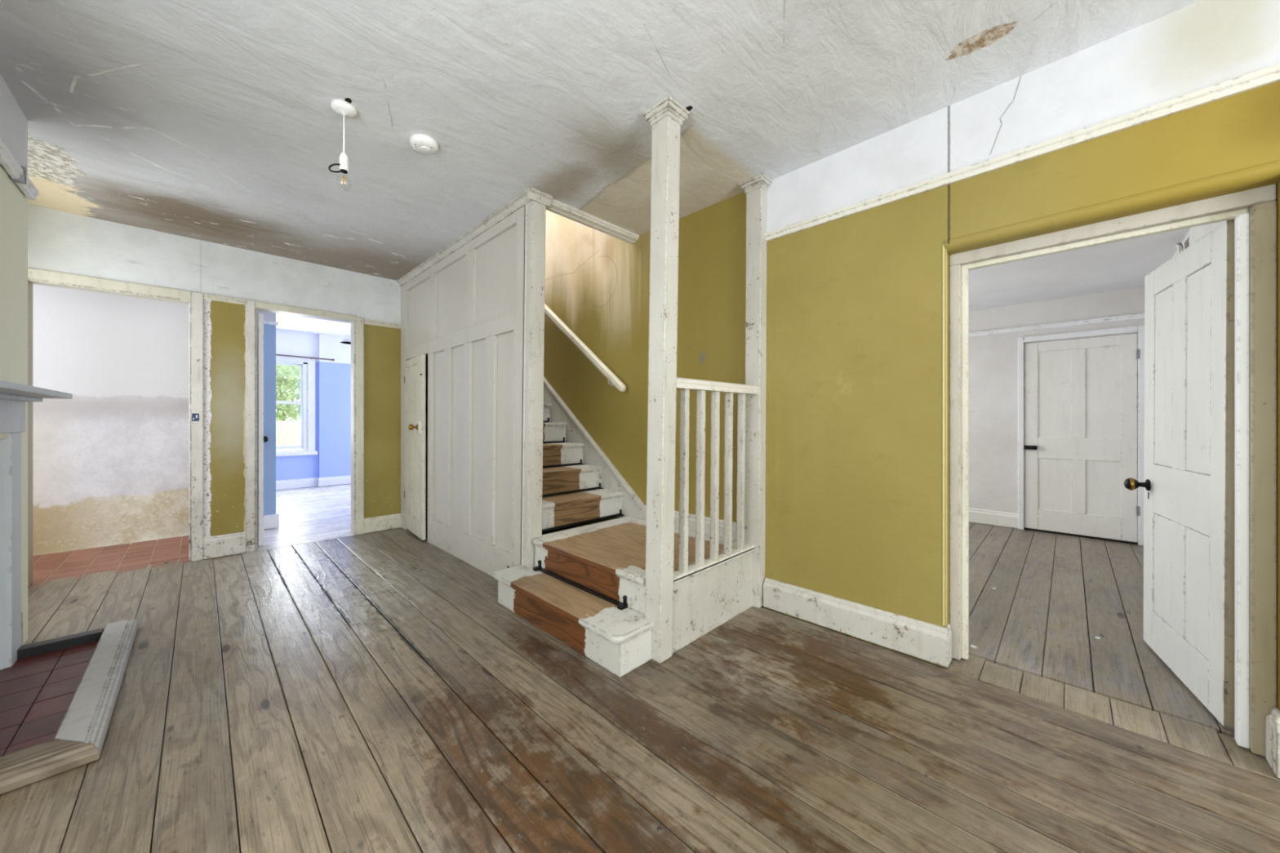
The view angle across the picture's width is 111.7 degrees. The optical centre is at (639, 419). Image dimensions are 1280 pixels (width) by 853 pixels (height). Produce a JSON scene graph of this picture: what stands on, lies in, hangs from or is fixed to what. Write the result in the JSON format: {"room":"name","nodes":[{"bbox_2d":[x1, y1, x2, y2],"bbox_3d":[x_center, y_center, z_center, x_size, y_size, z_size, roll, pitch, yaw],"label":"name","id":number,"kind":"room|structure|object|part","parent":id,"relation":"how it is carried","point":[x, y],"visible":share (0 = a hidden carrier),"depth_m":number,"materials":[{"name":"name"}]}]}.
{"room":"abandoned building interior","nodes":[
{"label":"abandoned building interior","id":0,"kind":"room"},
{"bbox_2d":[0,73,27,644],"bbox_3d":[-2.440,-0.092,1.299,1.799,2.485,0.495,0,0,45],"label":"wall","id":1,"kind":"structure","parent":0,"point":[13,122],"depth_m":1.85,"materials":[{"name":"white paint"}]},
{"bbox_2d":[0,137,38,200],"bbox_3d":[-2.174,-1.009,1.405,1.568,0.048,0.026,0,0,45],"label":"rail","id":2,"kind":"object","parent":1,"relation":"attached to","point":[7,160],"visible":1,"depth_m":1.75,"materials":[{"name":"white paint"}]},
{"bbox_2d":[11,165,26,184],"bbox_3d":[-2.567,-1.012,1.795,0.025,0.065,0.032,0,0,45],"label":"clip","id":3,"kind":"object","parent":2,"relation":"attached to","point":[22,180],"visible":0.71,"depth_m":1.79,"materials":[{"name":"grey metal"}]},
{"bbox_2d":[0,379,72,671],"bbox_3d":[-2.416,0.465,1.431,1.350,1.171,0.502,0,0,45],"label":"fireplace surround","id":4,"kind":"object","parent":1,"relation":"attached to","point":[13,396],"visible":0.92,"depth_m":1.82,"materials":[{"name":"paint"}]},
{"bbox_3d":[-2.303,-0.087,1.525,1.260,0.018,0.055,0,0,45],"label":"shelf moulding","id":5,"kind":"part","parent":4,"relation":"part of","materials":[{"name":"paint"}]},
{"bbox_2d":[0,379,72,399],"bbox_3d":[-2.281,-0.108,1.558,1.335,0.025,0.132,0,0,45],"label":"mantel shelf","id":6,"kind":"object","parent":4,"relation":"attached to","point":[9,389],"depth_m":1.65,"materials":[{"name":"paint"}]},
{"bbox_2d":[32,284,188,555],"bbox_3d":[-4.924,-0.095,3.189,0.110,2.490,2.620,0,0,45],"label":"wall","id":7,"kind":"structure","parent":0,"point":[110,460],"depth_m":3.62,"materials":[{"name":"paint"}]},
{"bbox_2d":[27,204,400,559],"bbox_3d":[-3.172,-0.102,3.424,0.115,2.505,2.516,0,0,45],"label":"wall","id":8,"kind":"structure","parent":0,"point":[61,242],"depth_m":3.35,"materials":[{"name":"white paint"}]},
{"bbox_2d":[27,267,203,586],"bbox_3d":[-3.600,0.055,2.984,0.142,1.990,0.848,0,0,45],"label":"door frame","id":9,"kind":"structure","parent":8,"relation":"in","point":[194,300],"depth_m":3.20,"materials":[{"name":"paint"}]},
{"bbox_3d":[-3.295,-0.013,3.219,0.036,0.057,0.037,0,0,45],"label":"strike plate","id":10,"kind":"part","parent":9,"relation":"part of","materials":[{"name":"grey metal"}]},
{"bbox_2d":[203,531,246,559],"bbox_3d":[-3.174,0.965,3.324,0.022,0.162,0.236,0,0,45],"label":"baseboard","id":11,"kind":"structure","parent":8,"relation":"attached to","point":[221,545],"depth_m":3.31,"materials":[{"name":"paint"}]},
{"bbox_2d":[204,293,246,305],"bbox_3d":[-3.171,-0.915,3.325,0.024,0.038,0.236,0,0,45],"label":"rail","id":12,"kind":"object","parent":8,"relation":"attached to","point":[210,297],"visible":1,"depth_m":3.32,"materials":[{"name":"beige paint"}]},
{"bbox_2d":[364,513,401,533],"bbox_3d":[-2.420,0.979,4.088,0.022,0.134,0.314,0,0,45],"label":"baseboard","id":13,"kind":"structure","parent":8,"relation":"attached to","point":[379,523],"depth_m":4.08,"materials":[{"name":"beige paint"}]},
{"bbox_2d":[364,319,401,328],"bbox_3d":[-2.419,-0.895,4.087,0.024,0.046,0.314,0,0,45],"label":"rail","id":14,"kind":"object","parent":8,"relation":"attached to","point":[367,322],"visible":1,"depth_m":4.08,"materials":[{"name":"beige paint"}]},
{"bbox_2d":[257,311,275,515],"bbox_3d":[-3.748,-0.095,4.202,0.360,2.490,0.314,0,0,45],"label":"wall","id":15,"kind":"structure","parent":0,"point":[269,331],"depth_m":4.16,"materials":[{"name":"blue paint"}]},
{"bbox_2d":[263,320,278,325],"bbox_3d":[-3.609,-0.920,4.076,0.015,0.030,0.330,0,0,45],"label":"rail","id":16,"kind":"object","parent":15,"relation":"attached to","point":[264,322],"visible":0.35,"depth_m":4.15,"materials":[{"name":"white paint"}]},
{"bbox_2d":[263,513,279,529],"bbox_3d":[-3.605,0.981,4.076,0.022,0.131,0.336,0,0,45],"label":"baseboard","id":17,"kind":"structure","parent":15,"relation":"attached to","point":[272,521],"depth_m":4.15,"materials":[{"name":"white paint"}]},
{"bbox_2d":[275,329,351,489],"bbox_3d":[-4.930,-0.095,6.905,0.180,2.490,4.100,0,0,45],"label":"wall","id":18,"kind":"structure","parent":0,"point":[332,378],"depth_m":6.79,"materials":[{"name":"blue paint"}]},
{"bbox_2d":[275,355,317,456],"bbox_3d":[-5.449,-0.193,6.370,0.175,1.485,1.150,0,0,45],"label":"window","id":19,"kind":"structure","parent":18,"relation":"in","point":[307,401],"depth_m":6.66,"materials":[{"name":"white paint"}]},
{"bbox_3d":[-5.473,-0.537,6.394,0.035,0.625,0.810,0,0,45],"label":"sash","id":20,"kind":"part","parent":19,"relation":"part of","materials":[{"name":"white paint"}]},
{"bbox_3d":[-5.445,0.095,6.366,0.035,0.710,0.810,0,0,45],"label":"sash","id":21,"kind":"part","parent":19,"relation":"part of","materials":[{"name":"white paint"}]},
{"bbox_3d":[-5.449,0.522,6.370,0.175,0.055,1.150,0,0,45],"label":"sill","id":22,"kind":"part","parent":19,"relation":"part of","materials":[{"name":"white paint"}]},
{"bbox_2d":[275,477,318,489],"bbox_3d":[-5.639,0.978,6.129,0.022,0.136,1.800,0,0,45],"label":"baseboard","id":23,"kind":"structure","parent":18,"relation":"attached to","point":[313,482],"depth_m":6.57,"materials":[{"name":"white paint"}]},
{"bbox_2d":[275,354,334,360],"bbox_3d":[-5.376,-0.942,6.357,0.076,0.045,1.493,0,0,45],"label":"curtain rod","id":24,"kind":"object","parent":18,"relation":"attached to","point":[276,354],"visible":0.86,"depth_m":6.61,"materials":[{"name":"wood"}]},
{"bbox_2d":[318,475,351,486],"bbox_3d":[-4.231,0.978,7.470,0.022,0.136,2.115,0,0,45],"label":"baseboard","id":25,"kind":"structure","parent":18,"relation":"attached to","point":[340,480],"depth_m":6.86,"materials":[{"name":"white paint"}]},
{"bbox_2d":[0,0,1200,337],"bbox_3d":[-1.203,-1.389,2.874,11.150,0.133,4.600,0,0,45],"label":"ceiling","id":26,"kind":"structure","parent":0,"point":[212,121],"depth_m":1.79,"materials":[{"name":"paint"}]},
{"bbox_2d":[328,98,356,189],"bbox_3d":[-1.268,-1.158,1.856,0.096,0.354,0.098,0,0,45],"label":"pendant light","id":27,"kind":"object","parent":26,"relation":"hanging from","point":[342,108],"visible":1,"depth_m":1.85,"materials":[{"name":"white plastic"}]},
{"bbox_3d":[-1.265,-1.220,1.856,0.007,0.170,0.007,0,0,-23],"label":"cord","id":28,"kind":"part","parent":27,"relation":"part of","materials":[{"name":"white plastic"}]},
{"bbox_2d":[339,329,351,344],"bbox_3d":[-4.302,-1.226,6.460,0.280,0.192,0.280,0,0,45],"label":"pendant light","id":29,"kind":"object","parent":26,"relation":"hanging from","point":[347,340],"visible":0.52,"depth_m":6.38,"materials":[{"name":"white plastic"}]},
{"bbox_2d":[339,335,351,344],"bbox_3d":[-4.302,-1.185,6.460,0.280,0.110,0.280,0,0,45],"label":"shade","id":30,"kind":"object","parent":29,"relation":"hanging from","point":[347,340],"depth_m":6.37,"materials":[{"name":"white plastic"}]},
{"bbox_2d":[409,133,438,154],"bbox_3d":[-1.037,-1.315,2.088,0.122,0.041,0.122,0,0,45],"label":"smoke detector","id":31,"kind":"object","parent":26,"relation":"attached to","point":[421,143],"visible":1,"depth_m":2.06,"materials":[{"name":"white plastic"}]},
{"bbox_2d":[0,484,1279,852],"bbox_3d":[-0.911,1.109,3.148,11.120,0.123,8.000,0,0,45],"label":"floor","id":32,"kind":"structure","parent":0,"point":[371,692],"depth_m":1.49,"materials":[{"name":"wood"}]},
{"bbox_2d":[0,640,98,756],"bbox_3d":[-2.371,1.055,1.498,1.020,0.031,0.600,0,0,45],"label":"hearth","id":33,"kind":"object","parent":32,"relation":"on","point":[37,692],"visible":0.66,"depth_m":1.65,"materials":[{"name":"tile"}]},
{"bbox_2d":[0,618,138,794],"bbox_3d":[-2.217,1.024,1.631,1.223,0.052,0.357,0,0,45],"label":"kerb","id":34,"kind":"object","parent":32,"relation":"on","point":[79,739],"visible":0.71,"depth_m":1.49,"materials":[{"name":"grey paint"}]},
{"bbox_2d":[396,186,553,576],"bbox_3d":[-1.431,-0.142,3.393,2.406,2.385,0.154,0,0,45],"label":"wall","id":35,"kind":"structure","parent":32,"relation":"on","point":[474,308],"depth_m":3.04,"materials":[{"name":"paint"}]},
{"bbox_2d":[404,354,425,540],"bbox_3d":[-2.060,0.238,3.899,0.098,1.580,0.612,0,0,-41],"label":"door","id":36,"kind":"structure","parent":35,"relation":"in","point":[415,496],"depth_m":3.87,"materials":[{"name":"beige paint"}]},
{"bbox_3d":[-2.151,0.193,4.060,0.014,1.365,0.155,0,0,-41],"label":"panel","id":37,"kind":"part","parent":36,"relation":"part of","materials":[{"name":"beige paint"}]},
{"bbox_3d":[-1.973,0.070,3.776,0.055,0.053,0.070,0,0,45],"label":"knob","id":38,"kind":"part","parent":36,"relation":"part of","materials":[{"name":"gold metal"}]},
{"bbox_3d":[-1.997,0.193,3.881,0.014,1.365,0.163,0,0,-41],"label":"panel","id":39,"kind":"part","parent":36,"relation":"part of","materials":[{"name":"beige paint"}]},
{"bbox_3d":[-1.978,-0.937,3.909,0.614,0.566,0.008,0,0,45],"label":"panel","id":40,"kind":"part","parent":35,"relation":"part of","materials":[{"name":"paint"}]},
{"bbox_3d":[-1.634,0.145,3.569,0.274,1.415,0.008,0,0,45],"label":"panel","id":41,"kind":"part","parent":35,"relation":"part of","materials":[{"name":"paint"}]},
{"bbox_3d":[-1.467,-0.937,3.404,0.606,0.566,0.008,0,0,45],"label":"panel","id":42,"kind":"part","parent":35,"relation":"part of","materials":[{"name":"paint"}]},
{"bbox_3d":[-1.382,0.145,3.321,0.291,1.415,0.008,0,0,45],"label":"panel","id":43,"kind":"part","parent":35,"relation":"part of","materials":[{"name":"paint"}]},
{"bbox_3d":[-1.485,-1.308,3.362,2.373,0.055,0.034,0,0,45],"label":"crown moulding","id":44,"kind":"part","parent":35,"relation":"part of","materials":[{"name":"white paint"}]},
{"bbox_3d":[-1.125,0.145,3.067,0.281,1.415,0.008,0,0,45],"label":"panel","id":45,"kind":"part","parent":35,"relation":"part of","materials":[{"name":"paint"}]},
{"bbox_3d":[-0.956,-0.937,2.900,0.619,0.566,0.008,0,0,45],"label":"panel","id":46,"kind":"part","parent":35,"relation":"part of","materials":[{"name":"paint"}]},
{"bbox_3d":[-0.867,0.145,2.812,0.291,1.415,0.008,0,0,45],"label":"panel","id":47,"kind":"part","parent":35,"relation":"part of","materials":[{"name":"paint"}]},
{"bbox_3d":[-0.647,-0.142,2.624,0.142,2.385,0.094,0,0,45],"label":"post","id":48,"kind":"part","parent":35,"relation":"part of","materials":[{"name":"white paint"}]},
{"bbox_2d":[546,199,639,244],"bbox_3d":[-0.306,-1.315,2.908,0.078,0.040,0.776,0,0,45],"label":"trim","id":49,"kind":"structure","parent":35,"relation":"attached to","point":[560,208],"depth_m":2.88,"materials":[{"name":"beige paint"}]},
{"bbox_2d":[491,377,755,677],"bbox_3d":[-0.845,-0.073,3.233,3.255,2.247,1.070,0,0,45],"label":"staircase","id":50,"kind":"structure","parent":32,"relation":"on","point":[607,558],"depth_m":2.30,"materials":[{"name":"white paint"}]},
{"bbox_2d":[542,417,551,422],"bbox_3d":[-1.058,0.009,3.620,0.035,0.043,0.725,0,0,45],"label":"rod","id":51,"kind":"object","parent":50,"relation":"attached to","point":[548,420],"visible":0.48,"depth_m":3.85,"materials":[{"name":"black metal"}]},
{"bbox_2d":[542,437,566,443],"bbox_3d":[-0.890,0.178,3.454,0.035,0.043,0.725,0,0,45],"label":"rod","id":52,"kind":"object","parent":50,"relation":"attached to","point":[563,441],"visible":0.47,"depth_m":3.63,"materials":[{"name":"black metal"}]},
{"bbox_3d":[-0.891,0.193,3.455,0.020,0.015,0.705,0,0,45],"label":"rod","id":53,"kind":"part","parent":52,"relation":"part of","materials":[{"name":"black metal"}]},
{"bbox_3d":[-0.895,0.060,3.464,0.010,0.012,0.748,0,0,45],"label":"nosing mould","id":54,"kind":"part","parent":50,"relation":"part of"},
{"bbox_3d":[-0.727,0.230,3.298,0.010,0.012,0.748,0,0,45],"label":"nosing mould","id":55,"kind":"part","parent":50,"relation":"part of","materials":[{"name":"wood"}]},
{"bbox_2d":[542,459,584,468],"bbox_3d":[-0.721,0.348,3.287,0.035,0.043,0.725,0,0,45],"label":"rod","id":56,"kind":"object","parent":50,"relation":"attached to","point":[580,463],"visible":0.58,"depth_m":3.40,"materials":[{"name":"black metal"}]},
{"bbox_3d":[-0.723,0.362,3.289,0.020,0.015,0.705,0,0,45],"label":"rod","id":57,"kind":"part","parent":56,"relation":"part of","materials":[{"name":"black metal"}]},
{"bbox_2d":[542,483,603,497],"bbox_3d":[-0.552,0.518,3.120,0.035,0.043,0.725,0,0,45],"label":"rod","id":58,"kind":"object","parent":50,"relation":"attached to","point":[599,486],"visible":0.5,"depth_m":3.17,"materials":[{"name":"black metal"}]},
{"bbox_3d":[-0.558,0.400,3.131,0.010,0.012,0.748,0,0,45],"label":"nosing mould","id":59,"kind":"part","parent":50,"relation":"part of","materials":[{"name":"wood"}]},
{"bbox_3d":[-0.379,0.908,2.202,1.053,0.012,0.238,0,0,45],"label":"nosing mould","id":60,"kind":"part","parent":50,"relation":"part of","materials":[{"name":"wood"}]},
{"bbox_2d":[533,560,627,610],"bbox_3d":[-0.337,0.851,2.274,0.753,0.054,0.047,0,0,45],"label":"rod","id":61,"kind":"object","parent":50,"relation":"on","point":[620,606],"visible":1,"depth_m":2.21,"materials":[{"name":"black metal"}]},
{"bbox_3d":[-0.333,0.871,2.278,0.725,0.014,0.022,0,0,45],"label":"rod","id":62,"kind":"part","parent":61,"relation":"part of","materials":[{"name":"black metal"}]},
{"bbox_3d":[-0.390,0.570,2.965,0.010,0.012,0.748,0,0,45],"label":"nosing mould","id":63,"kind":"part","parent":50,"relation":"part of","materials":[{"name":"brown wood"}]},
{"bbox_2d":[542,509,623,532],"bbox_3d":[-0.384,0.689,2.954,0.035,0.043,0.725,0,0,45],"label":"rod","id":64,"kind":"object","parent":50,"relation":"attached to","point":[620,510],"visible":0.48,"depth_m":2.94,"materials":[{"name":"black metal"}]},
{"bbox_3d":[-0.300,0.740,2.254,0.905,0.012,0.014,0,0,45],"label":"nosing mould","id":65,"kind":"part","parent":50,"relation":"part of","materials":[{"name":"brown wood"}]},
{"bbox_2d":[642,94,772,663],"bbox_3d":[0.371,-0.142,2.162,0.172,2.385,0.891,0,0,45],"label":"balustrade","id":66,"kind":"object","parent":32,"relation":"on","point":[666,117],"visible":0.97,"depth_m":1.99,"materials":[{"name":"white paint"}]},
{"bbox_3d":[0.098,-0.142,1.907,0.142,2.385,0.085,0,0,45],"label":"newel post","id":67,"kind":"part","parent":66,"relation":"part of","materials":[{"name":"white paint"}]},
{"bbox_3d":[0.390,-0.162,2.187,0.062,0.048,0.731,0,0,45],"label":"handrail","id":68,"kind":"part","parent":66,"relation":"part of","materials":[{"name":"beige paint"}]},
{"bbox_3d":[0.654,-0.142,2.457,0.108,2.385,0.072,0,0,45],"label":"wall post","id":69,"kind":"part","parent":66,"relation":"part of","materials":[{"name":"white paint"}]},
{"bbox_2d":[542,0,1279,710],"bbox_3d":[0.909,-1.250,2.358,7.420,4.800,0.166,0,0,45],"label":"wall","id":70,"kind":"structure","parent":0,"point":[857,377],"depth_m":2.02,"materials":[{"name":"yellow paint"}]},
{"bbox_2d":[544,303,626,391],"bbox_3d":[-0.839,-1.000,3.905,2.098,1.598,0.104,0,0,45],"label":"wall handrail","id":71,"kind":"object","parent":70,"relation":"attached to","point":[609,375],"visible":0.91,"depth_m":3.43,"materials":[{"name":"paint"}]},
{"bbox_2d":[640,504,736,540],"bbox_3d":[0.323,0.831,2.811,0.890,0.431,0.030,0,0,45],"label":"baseboard","id":72,"kind":"structure","parent":70,"relation":"attached to","point":[691,518],"depth_m":2.77,"materials":[{"name":"white paint"}]},
{"bbox_2d":[763,577,949,667],"bbox_3d":[1.001,0.969,2.137,0.853,0.154,0.036,0,0,45],"label":"baseboard","id":73,"kind":"structure","parent":70,"relation":"attached to","point":[920,639],"depth_m":2.06,"materials":[{"name":"white paint"}]},
{"bbox_2d":[946,623,951,663],"bbox_3d":[1.333,0.969,1.874,0.013,0.154,0.054,0,0,45],"label":"baseboard","id":74,"kind":"structure","parent":70,"relation":"attached to","point":[948,624],"depth_m":1.87,"materials":[{"name":"white paint"}]},
{"bbox_2d":[764,63,1279,241],"bbox_3d":[2.059,-1.021,1.100,3.815,0.042,0.024,0,0,45],"label":"rail","id":75,"kind":"object","parent":70,"relation":"attached to","point":[1271,74],"visible":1,"depth_m":1.59,"materials":[{"name":"beige paint"}]},
{"bbox_2d":[949,183,1276,756],"bbox_3d":[1.937,0.157,1.905,0.827,1.778,0.809,0,0,45],"label":"door","id":76,"kind":"structure","parent":70,"relation":"in","point":[1209,484],"depth_m":1.55,"materials":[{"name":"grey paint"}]},
{"bbox_3d":[2.296,0.302,2.009,0.077,0.055,0.056,0,0,35],"label":"knob","id":77,"kind":"part","parent":76,"relation":"part of","materials":[{"name":"black metal"}]},
{"bbox_3d":[2.264,0.641,1.862,0.030,0.455,0.203,0,0,35],"label":"panel","id":78,"kind":"part","parent":76,"relation":"part of","materials":[{"name":"white paint"}]},
{"bbox_3d":[2.258,-0.176,1.854,0.030,0.765,0.207,0,0,35],"label":"panel","id":79,"kind":"part","parent":76,"relation":"part of","materials":[{"name":"white paint"}]},
{"bbox_3d":[2.092,0.641,1.614,0.030,0.455,0.207,0,0,35],"label":"panel","id":80,"kind":"part","parent":76,"relation":"part of","materials":[{"name":"white paint"}]},
{"bbox_3d":[2.087,-0.176,1.605,0.030,0.765,0.211,0,0,35],"label":"panel","id":81,"kind":"part","parent":76,"relation":"part of","materials":[{"name":"white paint"}]},
{"bbox_2d":[1265,707,1279,769],"bbox_3d":[1.913,0.963,1.308,0.023,0.166,0.064,0,0,45],"label":"baseboard","id":82,"kind":"structure","parent":70,"relation":"attached to","point":[1275,711],"depth_m":1.31,"materials":[{"name":"white paint"}]},
{"bbox_2d":[1272,715,1279,778],"bbox_3d":[2.641,0.963,0.518,2.168,0.166,0.036,0,0,45],"label":"baseboard","id":83,"kind":"structure","parent":70,"relation":"attached to","point":[1276,720],"depth_m":1.27,"materials":[{"name":"white paint"}]},
{"bbox_2d":[968,286,1144,542],"bbox_3d":[3.241,-0.030,4.621,3.120,2.360,0.110,0,0,45],"label":"wall","id":84,"kind":"structure","parent":0,"point":[993,358],"depth_m":4.24,"materials":[{"name":"white paint"}]},
{"bbox_2d":[968,507,1017,528],"bbox_3d":[2.888,0.976,4.876,2.058,0.141,0.022,0,0,45],"label":"baseboard","id":85,"kind":"structure","parent":84,"relation":"attached to","point":[999,518],"depth_m":4.28,"materials":[{"name":"beige paint"}]},
{"bbox_2d":[968,312,1144,337],"bbox_3d":[3.187,-0.859,4.580,2.900,0.042,0.024,0,0,45],"label":"rail","id":86,"kind":"object","parent":84,"relation":"attached to","point":[1136,316],"depth_m":3.94,"materials":[{"name":"white paint"}]},
{"bbox_2d":[1017,324,1144,546],"bbox_3d":[3.887,0.136,3.861,0.797,1.828,0.088,0,0,45],"label":"door","id":87,"kind":"structure","parent":84,"relation":"in","point":[1077,397],"depth_m":3.84,"materials":[{"name":"beige paint"}]},
{"bbox_3d":[3.801,-0.229,3.986,0.228,0.803,0.010,0,0,45],"label":"panel","id":88,"kind":"part","parent":87,"relation":"part of","materials":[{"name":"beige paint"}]},
{"bbox_3d":[3.801,0.602,3.986,0.228,0.481,0.010,0,0,45],"label":"panel","id":89,"kind":"part","parent":87,"relation":"part of","materials":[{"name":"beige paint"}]},
{"bbox_3d":[4.019,-0.229,3.770,0.221,0.803,0.010,0,0,45],"label":"panel","id":90,"kind":"part","parent":87,"relation":"part of","materials":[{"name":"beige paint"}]},
{"bbox_3d":[4.019,0.602,3.770,0.221,0.481,0.010,0,0,45],"label":"panel","id":91,"kind":"part","parent":87,"relation":"part of","materials":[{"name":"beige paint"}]},
{"bbox_2d":[968,227,1191,311],"bbox_3d":[2.166,-1.150,3.496,3.070,0.100,3.220,0,0,45],"label":"ceiling","id":92,"kind":"structure","parent":0,"point":[1123,264],"depth_m":3.25,"materials":[{"name":"white paint"}]},
{"bbox_2d":[1172,220,1225,257],"bbox_3d":[3.196,-0.030,2.466,0.117,2.360,3.200,0,0,45],"label":"wall","id":93,"kind":"structure","parent":0,"point":[1196,233],"depth_m":2.42,"materials":[{"name":"white paint"}]},
{"bbox_3d":[-3.667,-0.095,5.588,3.830,2.490,4.200,0,0,45],"label":"wall","id":94,"kind":"structure","parent":0,"visible":0},
{"bbox_2d":[245,299,364,552],"bbox_3d":[-3.095,0.055,3.974,0.811,1.990,0.802,0,0,45],"label":"door frame","id":95,"kind":"structure","parent":94,"relation":"in","point":[255,438],"depth_m":3.58,"materials":[{"name":"paint"}]},
{"bbox_3d":[-3.517,0.188,4.046,0.058,0.057,0.080,0,0,45],"label":"knob","id":96,"kind":"part","parent":95,"relation":"part of","materials":[{"name":"black metal"}]},
{"label":"outside","id":97,"kind":"structure","parent":0,"visible":0},
{"bbox_3d":[-16.590,1.475,17.784,31.400,0.150,30.000,0,0,45],"label":"ground","id":98,"kind":"structure","parent":97,"visible":0},
{"bbox_2d":[275,364,301,421],"bbox_3d":[-11.262,-0.453,13.386,2.938,3.737,2.847,0,0,32],"label":"tree","id":99,"kind":"object","parent":98,"relation":"on","point":[290,383],"visible":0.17,"depth_m":12.92,"materials":[{"name":"green plant"}]},
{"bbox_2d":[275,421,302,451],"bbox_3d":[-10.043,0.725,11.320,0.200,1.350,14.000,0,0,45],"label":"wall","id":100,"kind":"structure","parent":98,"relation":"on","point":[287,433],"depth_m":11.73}
]}

